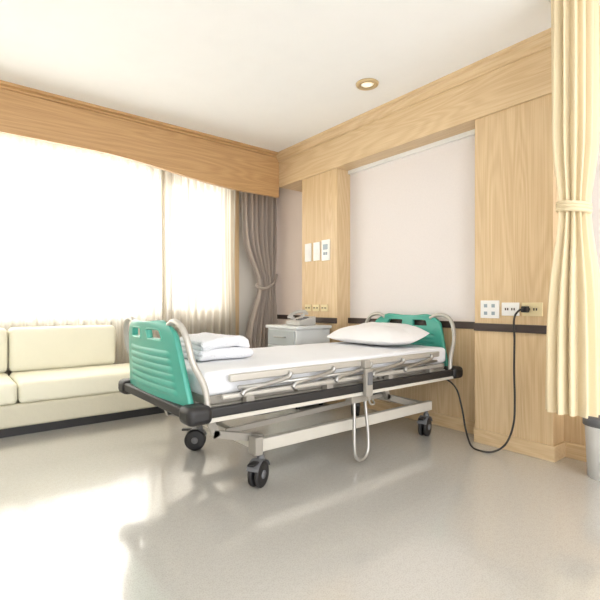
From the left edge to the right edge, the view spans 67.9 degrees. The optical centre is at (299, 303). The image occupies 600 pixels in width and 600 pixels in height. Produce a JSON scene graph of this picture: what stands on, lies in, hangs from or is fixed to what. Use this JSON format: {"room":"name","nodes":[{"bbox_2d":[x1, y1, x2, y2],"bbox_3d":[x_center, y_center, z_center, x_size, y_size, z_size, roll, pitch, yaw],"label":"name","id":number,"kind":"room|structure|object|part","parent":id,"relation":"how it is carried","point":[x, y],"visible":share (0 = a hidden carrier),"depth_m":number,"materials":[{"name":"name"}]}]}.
{"room":"hospital room","nodes":[
{"label":"hospital room","id":0,"kind":"room"},
{"bbox_2d":[239,191,257,336],"bbox_3d":[-2.846,-0.360,4.221,6.000,2.720,0.150,0,0,-38],"label":"wall","id":1,"kind":"structure","parent":0,"point":[248,290],"depth_m":5.81,"materials":[{"name":"paint"}]},
{"bbox_2d":[235,191,238,334],"bbox_3d":[-0.837,-0.300,5.678,0.100,2.600,0.070,0,0,-38],"label":"trim","id":2,"kind":"structure","parent":1,"relation":"attached to","point":[237,192],"depth_m":5.67,"materials":[{"name":"brown wood"}]},
{"bbox_2d":[0,401,599,599],"bbox_3d":[-0.484,1.050,1.372,6.150,0.100,7.550,0,0,-38],"label":"floor","id":3,"kind":"structure","parent":0,"point":[122,509],"depth_m":2.10,"materials":[{"name":"plastic"}]},
{"bbox_2d":[0,325,164,437],"bbox_3d":[-2.705,0.603,3.432,3.202,0.794,0.867,0,0,-38],"label":"sofa","id":4,"kind":"object","parent":3,"relation":"on","point":[62,377],"visible":0.81,"depth_m":3.80,"materials":[{"name":"beige leather"}]},
{"bbox_2d":[0,328,7,372],"bbox_3d":[-2.935,0.405,3.658,0.895,0.395,0.224,0,0,-38],"label":"cushion","id":5,"kind":"object","parent":4,"relation":"on","point":[3,333],"depth_m":3.84,"materials":[{"name":"beige leather"}]},
{"bbox_2d":[0,373,16,405],"bbox_3d":[-2.680,0.670,3.337,0.898,0.174,0.683,0,0,-38],"label":"seat cushion","id":6,"kind":"object","parent":4,"relation":"on","point":[8,384],"depth_m":3.33,"materials":[{"name":"beige leather"}]},
{"bbox_2d":[7,325,115,371],"bbox_3d":[-2.230,0.406,4.218,0.897,0.395,0.226,0,0,-38],"label":"cushion","id":7,"kind":"object","parent":4,"relation":"on","point":[45,347],"depth_m":4.10,"materials":[{"name":"beige leather"}]},
{"bbox_2d":[9,363,129,402],"bbox_3d":[-1.866,0.670,3.984,1.178,0.175,0.684,0,0,-38],"label":"seat cushion","id":8,"kind":"object","parent":4,"relation":"on","point":[60,383],"depth_m":3.67,"materials":[{"name":"beige leather"}]},
{"bbox_2d":[118,312,462,487],"bbox_3d":[0.052,0.536,3.147,2.318,0.928,1.100,0,0,-38],"label":"hospital bed","id":9,"kind":"object","parent":3,"relation":"on","point":[275,378],"visible":0.91,"depth_m":2.59,"materials":[{"name":"green plastic"}]},
{"bbox_3d":[-0.821,0.295,2.465,0.103,0.424,0.884,0,0,-38],"label":"footboard","id":10,"kind":"part","parent":9,"relation":"part of","materials":[{"name":"green plastic"}]},
{"bbox_2d":[180,332,252,360],"bbox_3d":[-0.559,0.255,2.778,0.377,0.144,0.438,0,0,-38],"label":"folded blanket","id":11,"kind":"object","parent":9,"relation":"on","point":[206,346],"visible":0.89,"depth_m":2.62,"materials":[{"name":"white fabric"}]},
{"bbox_3d":[0.046,0.520,3.155,2.250,0.050,1.050,0,0,-38],"label":"bumper rail","id":12,"kind":"part","parent":9,"relation":"part of","materials":[{"name":"black rubber"}]},
{"bbox_3d":[0.052,0.393,3.158,2.050,0.132,0.917,0,0,-38],"label":"mattress","id":13,"kind":"part","parent":9,"relation":"part of","materials":[{"name":"white fabric"}]},
{"bbox_3d":[0.148,0.780,3.236,1.600,0.070,0.780,0,0,-38],"label":"frame","id":14,"kind":"part","parent":9,"relation":"part of","materials":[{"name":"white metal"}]},
{"bbox_3d":[0.046,0.530,3.155,2.100,0.060,0.910,0,0,-38],"label":"deck frame","id":15,"kind":"part","parent":9,"relation":"part of","materials":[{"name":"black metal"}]},
{"bbox_3d":[0.062,0.555,3.167,2.080,0.020,1.040,0,0,-38],"label":"bumper trim","id":16,"kind":"part","parent":9,"relation":"part of","materials":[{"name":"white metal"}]},
{"bbox_3d":[0.374,0.769,2.815,0.155,0.424,0.082,0,0,-38],"label":"release lever","id":17,"kind":"part","parent":9,"relation":"part of","materials":[{"name":"metal"}]},
{"bbox_3d":[0.446,0.587,2.857,0.066,0.103,0.197,0,0,-2],"label":"handset cord","id":18,"kind":"part","parent":9,"relation":"part of","materials":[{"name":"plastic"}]},
{"bbox_2d":[327,322,428,344],"bbox_3d":[0.622,0.239,3.651,0.491,0.171,0.761,0,0,-38],"label":"pillow","id":19,"kind":"object","parent":9,"relation":"on","point":[373,333],"visible":1,"depth_m":3.45,"materials":[{"name":"fabric"}]},
{"bbox_3d":[0.913,0.295,3.844,0.103,0.424,0.884,0,0,-38],"label":"headboard","id":20,"kind":"part","parent":9,"relation":"part of","materials":[{"name":"green plastic"}]},
{"bbox_2d":[266,324,331,409],"bbox_3d":[-0.028,0.605,4.457,0.475,0.790,0.510,0,0,-38],"label":"base cabinet","id":21,"kind":"object","parent":3,"relation":"on","point":[278,334],"visible":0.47,"depth_m":4.30,"materials":[{"name":"laminate"}]},
{"bbox_2d":[286,310,315,325],"bbox_3d":[0.016,0.133,4.421,0.252,0.152,0.220,0,0,-38],"label":"telephone","id":22,"kind":"object","parent":21,"relation":"on","point":[303,320],"visible":1,"depth_m":4.37,"materials":[{"name":"plastic"}]},
{"bbox_2d":[447,306,528,452],"bbox_3d":[1.206,0.507,3.130,0.178,0.984,0.704,0,0,-44],"label":"power cord","id":23,"kind":"object","parent":3,"relation":"on","point":[523,308],"visible":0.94,"depth_m":2.95,"materials":[{"name":"black rubber"}]},
{"bbox_2d":[582,415,599,480],"bbox_3d":[1.760,0.824,2.575,0.218,0.352,0.218,0,0,-38],"label":"waste bin","id":24,"kind":"object","parent":3,"relation":"on","point":[592,424],"visible":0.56,"depth_m":2.54,"materials":[{"name":"white plastic"}]},
{"bbox_2d":[0,0,599,151],"bbox_3d":[-0.484,-1.770,1.372,6.150,0.100,7.550,0,0,-38],"label":"ceiling","id":25,"kind":"structure","parent":0,"point":[273,75],"depth_m":3.05,"materials":[{"name":"paint"}]},
{"bbox_2d":[0,133,235,375],"bbox_3d":[-2.494,-0.485,4.237,5.370,2.470,0.124,0,0,-38],"label":"sheer curtain","id":26,"kind":"object","parent":25,"relation":"hanging from","point":[87,237],"visible":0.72,"depth_m":4.65,"materials":[{"name":"fabric"}]},
{"bbox_3d":[-1.178,-0.435,5.272,0.972,2.370,0.110,0,0,-38],"label":"panel","id":27,"kind":"part","parent":26,"relation":"part of","materials":[{"name":"fabric"}]},
{"bbox_2d":[0,80,277,156],"bbox_3d":[-2.437,-1.698,3.345,5.550,0.045,0.050,0,0,-38],"label":"trim","id":28,"kind":"structure","parent":25,"relation":"attached to","point":[5,85],"depth_m":4.03,"materials":[{"name":"brown wood"}]},
{"bbox_2d":[0,88,278,197],"bbox_3d":[-2.446,-1.472,3.396,5.600,0.495,0.040,0,0,-38],"label":"trim","id":29,"kind":"structure","parent":25,"relation":"attached to","point":[21,115],"depth_m":4.14,"materials":[{"name":"brown wood"}]},
{"bbox_2d":[242,192,277,347],"bbox_3d":[-0.543,-0.420,5.582,0.703,2.600,0.165,0,0,-38],"label":"curtain","id":30,"kind":"object","parent":25,"relation":"hanging from","point":[259,212],"visible":0.7,"depth_m":5.62,"materials":[{"name":"grey fabric"}]},
{"bbox_2d":[356,78,378,90],"bbox_3d":[0.525,-1.711,3.484,0.180,0.018,0.180,0,0,-38],"label":"recessed light","id":31,"kind":"object","parent":25,"relation":"in","point":[365,84],"depth_m":3.47,"materials":[{"name":"beige metal"}]},
{"bbox_2d":[276,5,599,161],"bbox_3d":[1.780,-1.675,2.541,0.050,0.090,6.560,0,0,-38],"label":"trim","id":32,"kind":"structure","parent":25,"relation":"attached to","point":[540,41],"depth_m":3.46,"materials":[{"name":"brown wood"}]},
{"bbox_2d":[545,0,599,418],"bbox_3d":[2.346,-0.570,1.427,0.305,2.300,2.904,0,0,-41],"label":"privacy curtain","id":33,"kind":"object","parent":25,"relation":"hanging from","point":[572,387],"visible":1,"depth_m":2.34,"materials":[{"name":"fabric"}]},
{"bbox_2d":[276,132,599,323],"bbox_3d":[1.785,-0.360,3.177,0.350,2.720,7.550,0,0,-38],"label":"wall","id":34,"kind":"structure","parent":0,"point":[412,218],"depth_m":3.94,"materials":[{"name":"paint"}]},
{"bbox_2d":[305,243,311,261],"bbox_3d":[0.084,-0.545,4.731,0.018,0.190,0.100,0,0,-38],"label":"light switch","id":35,"kind":"object","parent":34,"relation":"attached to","point":[308,247],"visible":1,"depth_m":4.72,"materials":[{"name":"white plastic"}]},
{"bbox_2d":[305,304,311,310],"bbox_3d":[0.086,0.040,4.732,0.014,0.070,0.100,0,0,-38],"label":"power outlet","id":36,"kind":"object","parent":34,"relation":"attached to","point":[308,307],"visible":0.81,"depth_m":4.72,"materials":[{"name":"beige plastic"}]},
{"bbox_2d":[313,242,319,260],"bbox_3d":[0.171,-0.545,4.621,0.018,0.190,0.100,0,0,-38],"label":"light switch","id":37,"kind":"object","parent":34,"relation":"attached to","point":[316,246],"visible":1,"depth_m":4.62,"materials":[{"name":"white plastic"}]},
{"bbox_2d":[313,304,319,310],"bbox_3d":[0.167,0.040,4.630,0.014,0.070,0.100,0,0,-38],"label":"power outlet","id":38,"kind":"object","parent":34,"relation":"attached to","point":[316,307],"visible":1,"depth_m":4.62,"materials":[{"name":"beige plastic"}]},
{"bbox_2d":[321,304,327,310],"bbox_3d":[0.248,0.040,4.529,0.014,0.070,0.100,0,0,-38],"label":"power outlet","id":39,"kind":"object","parent":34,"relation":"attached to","point":[324,307],"visible":1,"depth_m":4.52,"materials":[{"name":"beige plastic"}]},
{"bbox_2d":[302,168,349,402],"bbox_3d":[0.265,-0.170,4.663,0.180,2.340,0.550,0,0,-38],"label":"wall panel","id":40,"kind":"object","parent":34,"relation":"attached to","point":[326,195],"depth_m":4.49,"materials":[{"name":"brown wood"}]},
{"bbox_2d":[322,239,329,260],"bbox_3d":[0.259,-0.545,4.512,0.016,0.210,0.120,0,0,-38],"label":"panel","id":41,"kind":"object","parent":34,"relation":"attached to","point":[325,243],"visible":1,"depth_m":4.50,"materials":[{"name":"white plastic"}]},
{"bbox_2d":[348,129,474,174],"bbox_3d":[0.949,-1.323,3.924,0.030,0.035,1.460,0,0,-38],"label":"trim","id":42,"kind":"structure","parent":34,"relation":"attached to","point":[471,132],"depth_m":3.84,"materials":[{"name":"white plastic"}]},
{"bbox_2d":[277,315,546,333],"bbox_3d":[1.697,0.165,3.011,0.395,0.054,7.400,0,0,-38],"label":"trim","id":43,"kind":"structure","parent":34,"relation":"attached to","point":[537,329],"depth_m":3.43,"materials":[{"name":"brown wood"}]},
{"bbox_2d":[279,26,599,191],"bbox_3d":[1.956,-1.530,2.681,0.400,0.380,6.560,0,0,-38],"label":"trim","id":44,"kind":"structure","parent":34,"relation":"attached to","point":[454,111],"depth_m":3.54,"materials":[{"name":"brown wood"}]},
{"bbox_2d":[324,399,586,462],"bbox_3d":[1.696,0.950,3.010,0.397,0.100,7.400,0,0,-38],"label":"baseboard","id":45,"kind":"structure","parent":34,"relation":"attached to","point":[542,451],"depth_m":3.07,"materials":[{"name":"brown wood"}]},
{"bbox_2d":[349,318,585,445],"bbox_3d":[2.246,0.569,2.304,0.015,0.862,5.610,0,0,-38],"label":"wall panel","id":46,"kind":"object","parent":34,"relation":"attached to","point":[443,395],"depth_m":3.53,"materials":[{"name":"brown wood"}]},
{"bbox_2d":[481,300,498,317],"bbox_3d":[1.343,0.037,3.154,0.012,0.125,0.135,0,0,-38],"label":"plate","id":47,"kind":"object","parent":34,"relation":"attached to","point":[488,309],"visible":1,"depth_m":3.15,"materials":[{"name":"white plastic"}]},
{"bbox_2d":[484,304,494,314],"bbox_3d":[1.337,0.039,3.149,0.003,0.077,0.080,0,0,-38],"label":"jack","id":48,"kind":"object","parent":47,"relation":"attached to","point":[485,305],"visible":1,"depth_m":3.13,"materials":[{"name":"grey plastic"}]},
{"bbox_2d":[475,93,563,445],"bbox_3d":[1.511,-0.170,3.097,0.180,2.340,0.534,0,0,-38],"label":"wall panel","id":49,"kind":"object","parent":34,"relation":"attached to","point":[516,195],"depth_m":3.02,"materials":[{"name":"brown wood"}]},
{"bbox_2d":[502,303,519,315],"bbox_3d":[1.434,0.035,3.038,0.014,0.090,0.120,0,0,-38],"label":"power outlet","id":50,"kind":"object","parent":49,"relation":"attached to","point":[508,309],"depth_m":3.03,"materials":[{"name":"white plastic"}]},
{"bbox_2d":[522,302,542,315],"bbox_3d":[1.524,0.035,2.924,0.014,0.090,0.130,0,0,-38],"label":"power outlet","id":51,"kind":"object","parent":49,"relation":"attached to","point":[535,308],"depth_m":2.91,"materials":[{"name":"beige plastic"}]}
]}

